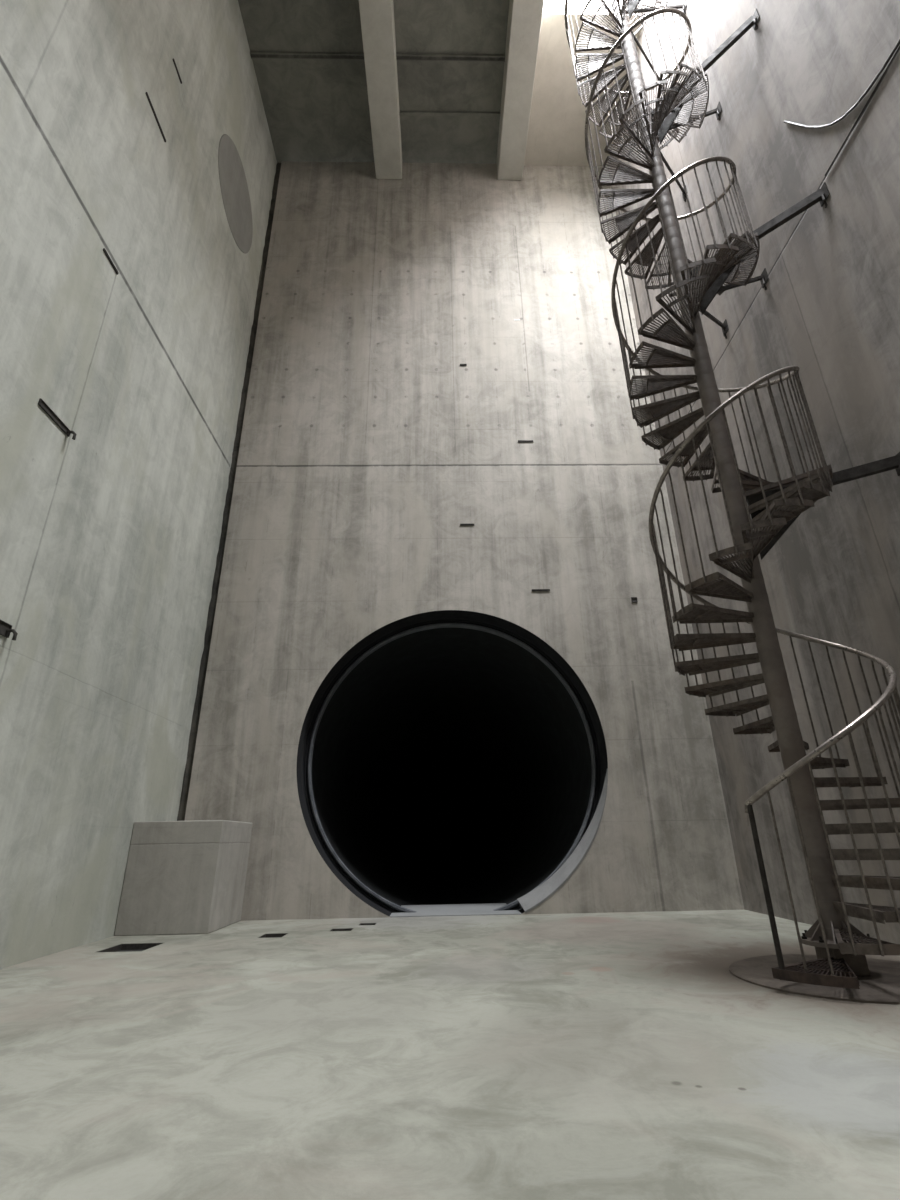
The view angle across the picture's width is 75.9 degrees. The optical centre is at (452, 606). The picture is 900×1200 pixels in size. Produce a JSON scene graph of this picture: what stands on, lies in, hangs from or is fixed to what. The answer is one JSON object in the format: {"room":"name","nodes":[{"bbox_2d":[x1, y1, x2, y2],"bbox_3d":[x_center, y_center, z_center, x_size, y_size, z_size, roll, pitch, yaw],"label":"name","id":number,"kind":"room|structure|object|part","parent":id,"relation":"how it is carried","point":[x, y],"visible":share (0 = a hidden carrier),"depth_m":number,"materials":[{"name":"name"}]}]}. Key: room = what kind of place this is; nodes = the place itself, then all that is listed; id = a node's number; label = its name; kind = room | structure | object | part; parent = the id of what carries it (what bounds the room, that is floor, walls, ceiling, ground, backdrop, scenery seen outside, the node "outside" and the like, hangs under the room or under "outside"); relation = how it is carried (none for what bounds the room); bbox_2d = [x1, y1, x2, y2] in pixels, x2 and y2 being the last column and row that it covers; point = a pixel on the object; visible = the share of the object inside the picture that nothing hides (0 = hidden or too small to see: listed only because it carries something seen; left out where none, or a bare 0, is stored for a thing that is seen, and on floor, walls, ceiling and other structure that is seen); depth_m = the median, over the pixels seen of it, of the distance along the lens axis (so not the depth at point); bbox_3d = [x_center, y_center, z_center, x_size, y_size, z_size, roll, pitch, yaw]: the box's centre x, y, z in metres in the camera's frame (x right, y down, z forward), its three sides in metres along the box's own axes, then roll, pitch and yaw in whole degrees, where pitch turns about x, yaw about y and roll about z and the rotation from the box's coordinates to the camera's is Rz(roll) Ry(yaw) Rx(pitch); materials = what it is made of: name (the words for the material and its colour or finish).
{"room":"underground tunnel shaft","nodes":[
{"label":"underground tunnel shaft","id":0,"kind":"room"},
{"bbox_2d":[0,0,276,968],"bbox_3d":[-4.244,-7.608,0.565,0.400,17.870,24.080,-1,-22,-1],"label":"wall","id":1,"kind":"structure","parent":0,"point":[110,535],"depth_m":6.90,"materials":[{"name":"concrete"}]},
{"bbox_2d":[0,620,17,639],"bbox_3d":[-4.030,0.209,5.210,0.106,0.150,0.220,-1,-22,-1],"label":"channel","id":2,"kind":"object","parent":1,"relation":"attached to","point":[6,629],"visible":1,"depth_m":5.27,"materials":[{"name":"metal"}]},
{"bbox_2d":[38,398,76,439],"bbox_3d":[-4.068,-1.920,5.966,0.106,0.125,0.500,-1,-22,-1],"label":"channel","id":3,"kind":"object","parent":1,"relation":"attached to","point":[41,403],"visible":1,"depth_m":5.99,"materials":[{"name":"metal"}]},
{"bbox_2d":[103,248,118,274],"bbox_3d":[-4.158,-4.194,7.028,0.018,0.030,0.320,-1,-22,-1],"label":"channel","id":4,"kind":"object","parent":1,"relation":"attached to","point":[104,250],"visible":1,"depth_m":7.02,"materials":[{"name":"metal"}]},
{"bbox_2d":[145,92,165,141],"bbox_3d":[-4.211,-6.941,8.208,0.018,0.035,0.600,-1,-22,-1],"label":"channel","id":5,"kind":"object","parent":1,"relation":"attached to","point":[146,93],"visible":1,"depth_m":8.20,"materials":[{"name":"metal"}]},
{"bbox_2d":[173,58,181,83],"bbox_3d":[-4.240,-8.247,8.899,0.018,0.030,0.300,-1,-22,-1],"label":"channel","id":6,"kind":"object","parent":1,"relation":"attached to","point":[173,58],"visible":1,"depth_m":8.89,"materials":[{"name":"metal"}]},
{"bbox_2d":[218,134,252,253],"bbox_3d":[-4.303,-8.174,11.524,0.012,1.940,1.940,-1,-22,-1],"label":"circular patch","id":7,"kind":"object","parent":1,"relation":"attached to","point":[233,182],"visible":1,"depth_m":11.42,"materials":[{"name":"concrete"}]},
{"bbox_2d":[238,0,610,163],"bbox_3d":[-0.192,-16.072,4.192,8.630,1.200,23.680,-1,-22,-1],"label":"ceiling","id":8,"kind":"structure","parent":0,"point":[316,110],"depth_m":12.97,"materials":[{"name":"concrete"}]},
{"bbox_2d":[250,51,363,59],"bbox_3d":[-3.114,-11.953,12.532,2.510,0.080,0.100,-1,-22,-1],"label":"trim","id":9,"kind":"structure","parent":8,"relation":"attached to","point":[254,54],"depth_m":12.50,"materials":[{"name":"concrete"}]},
{"bbox_2d":[399,111,500,116],"bbox_3d":[-0.054,-11.586,13.578,2.370,0.080,0.060,-1,-22,-1],"label":"trim","id":10,"kind":"structure","parent":8,"relation":"attached to","point":[402,113],"depth_m":13.56,"materials":[{"name":"concrete"}]},
{"bbox_2d":[396,53,504,61],"bbox_3d":[-0.035,-11.981,12.605,2.370,0.080,0.100,-1,-22,-1],"label":"trim","id":11,"kind":"structure","parent":8,"relation":"attached to","point":[399,56],"depth_m":12.58,"materials":[{"name":"concrete"}]},
{"bbox_2d":[0,910,899,1199],"bbox_3d":[0.271,0.096,-2.743,8.930,0.250,23.580,-1,-22,-1],"label":"floor","id":12,"kind":"structure","parent":0,"point":[615,1055],"depth_m":2.73,"materials":[{"name":"concrete"}]},
{"bbox_2d":[98,943,162,951],"bbox_3d":[-3.434,3.683,6.154,0.476,0.071,0.536,-1,-22,-1],"label":"floor drain","id":13,"kind":"object","parent":12,"relation":"in","point":[122,947],"depth_m":6.38,"materials":[{"name":"metal"}]},
{"bbox_2d":[114,820,251,935],"bbox_3d":[-3.537,3.611,7.798,1.146,1.295,1.256,-1,-22,-1],"label":"concrete block","id":14,"kind":"object","parent":12,"relation":"on","point":[181,877],"visible":1,"depth_m":7.26,"materials":[{"name":"grey concrete"}]},
{"bbox_2d":[259,933,287,937],"bbox_3d":[-2.106,3.910,6.774,0.276,0.071,0.326,-1,-22,-1],"label":"floor drain","id":15,"kind":"object","parent":12,"relation":"in","point":[264,935],"depth_m":6.92,"materials":[{"name":"metal"}]},
{"bbox_2d":[331,929,352,930],"bbox_3d":[-1.368,4.035,7.116,0.266,0.071,0.226,-1,-22,-1],"label":"floor drain","id":16,"kind":"object","parent":12,"relation":"in","point":[332,929],"depth_m":7.22,"materials":[{"name":"metal"}]},
{"bbox_2d":[359,923,375,924],"bbox_3d":[-1.112,4.211,7.562,0.216,0.071,0.216,-1,-22,-1],"label":"floor drain","id":17,"kind":"object","parent":12,"relation":"in","point":[362,923],"depth_m":7.66,"materials":[{"name":"metal"}]},
{"bbox_2d":[565,0,899,988],"bbox_3d":[3.048,-4.811,7.799,2.235,16.628,2.524,-1,-22,-1],"label":"spiral staircase","id":18,"kind":"structure","parent":12,"relation":"on","point":[841,949],"depth_m":5.91,"materials":[{"name":"metal"}]},
{"bbox_3d":[2.249,2.012,4.143,0.036,1.138,0.038,-1,-22,-1],"label":"newel post","id":19,"kind":"part","parent":18,"relation":"part of","materials":[{"name":"metal"}]},
{"bbox_2d":[729,954,899,1004],"bbox_3d":[2.952,2.775,4.338,1.600,0.027,1.600,-1,-22,-1],"label":"plinth","id":20,"kind":"object","parent":12,"relation":"on","point":[882,986],"visible":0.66,"depth_m":4.11,"materials":[{"name":"concrete"}]},
{"bbox_2d":[305,621,598,912],"bbox_3d":[-0.312,8.804,25.025,4.812,4.812,33.560,-1,-22,-1],"label":"tunnel","id":21,"kind":"structure","parent":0,"point":[450,765],"depth_m":14.42,"materials":[{"name":"black"}]},
{"bbox_2d":[184,162,743,920],"bbox_3d":[0.119,-3.015,11.488,8.500,17.420,0.450,-1,-22,-1],"label":"wall","id":22,"kind":"structure","parent":0,"point":[366,447],"depth_m":10.83,"materials":[{"name":"concrete"}]},
{"bbox_2d":[177,163,280,820],"bbox_3d":[-4.196,-3.298,11.322,0.150,16.970,0.050,-1,-22,-1],"label":"trim","id":23,"kind":"structure","parent":22,"relation":"attached to","point":[215,587],"depth_m":10.54,"materials":[{"name":"black metal"}]},
{"bbox_2d":[359,0,401,178],"bbox_3d":[-1.356,-15.266,3.625,0.640,0.720,23.280,-1,-22,-1],"label":"beam","id":24,"kind":"structure","parent":22,"relation":"attached to","point":[376,16],"depth_m":12.48,"materials":[{"name":"concrete"}]},
{"bbox_2d":[307,623,596,912],"bbox_3d":[0.000,2.512,9.532,4.804,4.804,0.130,-1,-22,-1],"label":"ring","id":25,"kind":"object","parent":22,"relation":"attached to","point":[546,662],"visible":0.84,"depth_m":9.60,"materials":[{"name":"black metal"}]},
{"bbox_2d":[297,610,607,915],"bbox_3d":[0.004,2.421,9.307,5.472,5.472,0.496,-1,-22,-1],"label":"trim","id":26,"kind":"structure","parent":22,"relation":"attached to","point":[445,616],"depth_m":9.73,"materials":[{"name":"black metal"}]},
{"bbox_2d":[389,903,521,916],"bbox_3d":[0.035,4.739,8.903,1.888,0.112,1.501,-1,-22,-1],"label":"threshold","id":27,"kind":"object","parent":22,"relation":"on","point":[444,909],"depth_m":8.70,"materials":[{"name":"concrete"}]},
{"bbox_2d":[496,0,543,179],"bbox_3d":[1.638,-15.293,3.696,0.610,0.720,23.280,-1,-22,-1],"label":"beam","id":28,"kind":"structure","parent":22,"relation":"attached to","point":[524,16],"depth_m":12.54,"materials":[{"name":"concrete"}]},
{"bbox_2d":[518,440,532,441],"bbox_3d":[1.440,-3.245,11.355,0.300,0.030,0.018,-1,-22,-1],"label":"channel","id":29,"kind":"object","parent":22,"relation":"attached to","point":[518,440],"visible":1,"depth_m":11.35,"materials":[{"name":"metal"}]},
{"bbox_2d":[532,589,549,590],"bbox_3d":[1.556,-0.281,10.153,0.320,0.030,0.018,-1,-22,-1],"label":"channel","id":30,"kind":"object","parent":22,"relation":"attached to","point":[532,589],"visible":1,"depth_m":10.14,"materials":[{"name":"metal"}]},
{"bbox_2d":[517,768,607,912],"bbox_3d":[1.702,3.538,8.816,1.494,1.990,0.388,-1,-22,-1],"label":"trim","id":31,"kind":"structure","parent":22,"relation":"attached to","point":[531,900],"depth_m":8.62,"materials":[{"name":"grey metal"}]},
{"bbox_2d":[631,597,637,601],"bbox_3d":[3.189,-0.110,10.117,0.100,0.090,0.018,-1,-22,-1],"label":"channel","id":32,"kind":"object","parent":22,"relation":"attached to","point":[633,599],"visible":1,"depth_m":10.12,"materials":[{"name":"metal"}]},
{"bbox_2d":[524,2,643,165],"bbox_3d":[2.831,-11.812,13.528,2.220,0.460,3.290,-1,-22,-1],"label":"ceiling","id":33,"kind":"structure","parent":0,"point":[556,129],"depth_m":13.26,"materials":[{"name":"concrete"}]},
{"bbox_2d":[607,0,899,943],"bbox_3d":[4.450,-8.039,0.969,0.350,18.670,24.180,-1,-22,-1],"label":"wall","id":34,"kind":"structure","parent":0,"point":[829,308],"depth_m":6.87,"materials":[{"name":"concrete"}]},
{"bbox_2d":[784,39,899,128],"bbox_3d":[4.163,-5.812,5.851,0.028,1.387,2.311,-1,-22,-1],"label":"cable","id":35,"kind":"object","parent":34,"relation":"attached to","point":[898,43],"visible":1,"depth_m":5.99,"materials":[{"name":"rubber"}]},
{"bbox_2d":[825,45,899,175],"bbox_3d":[4.207,-5.761,4.087,0.016,0.014,5.080,-1,-22,-1],"label":"cable","id":36,"kind":"object","parent":34,"relation":"attached to","point":[899,45],"visible":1,"depth_m":5.84,"materials":[{"name":"rubber"}]}
]}

